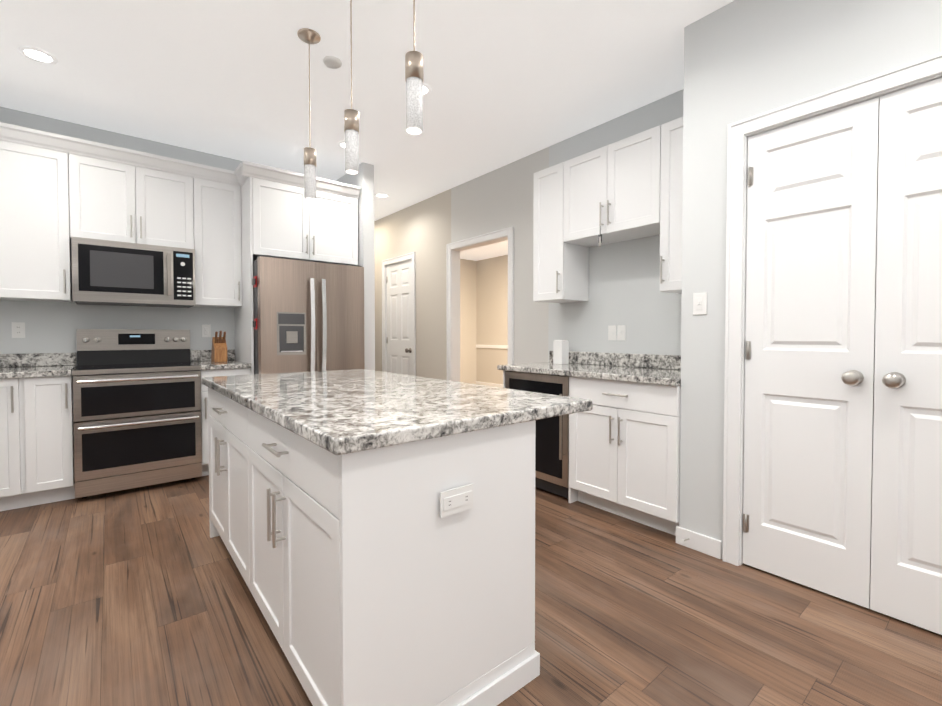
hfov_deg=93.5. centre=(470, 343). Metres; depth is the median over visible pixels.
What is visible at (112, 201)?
upper cabinet
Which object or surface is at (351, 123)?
pendant light
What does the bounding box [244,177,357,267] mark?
upper cabinet
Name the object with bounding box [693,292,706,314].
light switch
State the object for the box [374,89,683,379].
wall
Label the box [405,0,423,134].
pendant light
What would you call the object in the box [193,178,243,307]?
upper cabinet
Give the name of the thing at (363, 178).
wall
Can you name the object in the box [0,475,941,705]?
floor
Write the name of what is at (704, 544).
baseboard
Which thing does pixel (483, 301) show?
wall
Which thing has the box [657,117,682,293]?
upper cabinet
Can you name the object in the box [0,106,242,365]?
wall
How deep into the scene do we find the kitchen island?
1.29 m
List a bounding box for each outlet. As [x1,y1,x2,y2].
[12,322,24,337]
[202,325,210,336]
[440,484,472,517]
[608,325,625,339]
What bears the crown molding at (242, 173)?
attached to the wall at (363, 178)
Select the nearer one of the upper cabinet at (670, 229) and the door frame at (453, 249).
the upper cabinet at (670, 229)
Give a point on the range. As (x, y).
(136, 408)
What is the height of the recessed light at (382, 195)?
0.007 m
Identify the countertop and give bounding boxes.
[0,350,250,378]
[201,369,591,454]
[497,351,680,385]
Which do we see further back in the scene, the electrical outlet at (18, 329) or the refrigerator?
the refrigerator
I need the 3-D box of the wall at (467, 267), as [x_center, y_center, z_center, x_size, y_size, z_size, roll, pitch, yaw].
[-1.189,-0.440,9.030,3.270,2.820,0.120,-1,2,-39]
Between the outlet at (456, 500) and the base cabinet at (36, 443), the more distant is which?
the base cabinet at (36, 443)
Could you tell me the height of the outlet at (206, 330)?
0.115 m
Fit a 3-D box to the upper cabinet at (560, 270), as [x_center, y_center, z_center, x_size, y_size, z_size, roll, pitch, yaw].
[0.734,-0.870,3.616,0.328,1.045,0.309,-1,2,-39]
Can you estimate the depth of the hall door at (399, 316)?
6.00 m
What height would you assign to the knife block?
0.277 m
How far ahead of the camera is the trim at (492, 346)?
9.61 m
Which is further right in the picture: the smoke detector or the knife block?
the smoke detector
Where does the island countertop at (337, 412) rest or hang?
on the kitchen island
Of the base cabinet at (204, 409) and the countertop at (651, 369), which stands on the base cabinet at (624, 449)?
the countertop at (651, 369)
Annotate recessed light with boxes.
[18,46,57,63]
[338,141,344,148]
[375,193,388,197]
[423,83,431,95]
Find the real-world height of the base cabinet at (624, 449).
0.876 m
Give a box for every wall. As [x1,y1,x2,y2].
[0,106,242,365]
[336,162,374,369]
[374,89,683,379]
[460,259,475,383]
[476,255,507,384]
[679,0,941,553]
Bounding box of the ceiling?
[0,0,733,260]
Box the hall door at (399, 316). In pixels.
[386,260,411,374]
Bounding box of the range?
[72,329,201,497]
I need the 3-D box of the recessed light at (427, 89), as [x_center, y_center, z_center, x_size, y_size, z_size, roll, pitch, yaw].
[-0.352,-1.722,3.003,0.170,0.007,0.170,-1,2,-39]
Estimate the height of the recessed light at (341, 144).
0.007 m
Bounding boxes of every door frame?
[382,252,415,375]
[446,227,513,381]
[722,52,941,565]
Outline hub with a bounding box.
[553,340,568,363]
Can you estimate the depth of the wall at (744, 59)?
2.26 m
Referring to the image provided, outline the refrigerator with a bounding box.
[252,256,364,373]
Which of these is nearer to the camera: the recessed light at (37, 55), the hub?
the recessed light at (37, 55)
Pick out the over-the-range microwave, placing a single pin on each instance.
(111, 273)
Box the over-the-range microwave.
[71,237,195,307]
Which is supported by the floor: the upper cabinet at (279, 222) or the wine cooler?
the wine cooler
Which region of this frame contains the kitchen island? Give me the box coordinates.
[208,387,539,705]
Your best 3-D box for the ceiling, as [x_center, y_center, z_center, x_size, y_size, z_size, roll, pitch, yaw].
[1.286,-1.794,3.897,9.940,0.100,11.720,-1,2,-39]
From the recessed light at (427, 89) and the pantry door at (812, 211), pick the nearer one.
the pantry door at (812, 211)
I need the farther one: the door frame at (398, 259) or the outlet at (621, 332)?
the door frame at (398, 259)
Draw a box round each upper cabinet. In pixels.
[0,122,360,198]
[0,140,73,301]
[72,154,195,251]
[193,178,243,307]
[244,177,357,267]
[533,162,588,302]
[565,125,660,248]
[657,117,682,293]
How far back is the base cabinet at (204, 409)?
3.55 m
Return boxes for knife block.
[211,331,226,361]
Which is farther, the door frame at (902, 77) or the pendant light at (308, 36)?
the pendant light at (308, 36)
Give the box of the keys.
[598,227,601,246]
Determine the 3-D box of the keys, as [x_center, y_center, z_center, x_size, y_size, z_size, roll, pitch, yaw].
[0.901,-0.747,3.096,0.013,0.140,0.024,-1,2,-39]
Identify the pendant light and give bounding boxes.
[297,28,320,200]
[344,0,358,174]
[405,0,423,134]
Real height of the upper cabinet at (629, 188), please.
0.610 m
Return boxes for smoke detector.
[323,55,341,68]
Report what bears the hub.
on the countertop at (651, 369)
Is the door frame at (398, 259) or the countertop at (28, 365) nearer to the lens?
the countertop at (28, 365)
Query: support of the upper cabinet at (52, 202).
attached to the wall at (51, 327)
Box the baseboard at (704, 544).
[676,526,721,558]
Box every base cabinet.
[0,375,74,510]
[200,368,250,475]
[568,376,680,535]
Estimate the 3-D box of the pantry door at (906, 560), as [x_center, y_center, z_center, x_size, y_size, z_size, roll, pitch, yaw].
[1.801,0.054,1.629,0.108,2.114,0.478,-1,2,-39]
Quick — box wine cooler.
[505,371,568,497]
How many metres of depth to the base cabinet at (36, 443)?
2.94 m
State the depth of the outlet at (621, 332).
3.38 m
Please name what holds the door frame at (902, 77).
attached to the wall at (744, 59)
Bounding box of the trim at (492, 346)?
[476,345,507,387]
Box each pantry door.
[742,97,879,608]
[870,77,941,634]

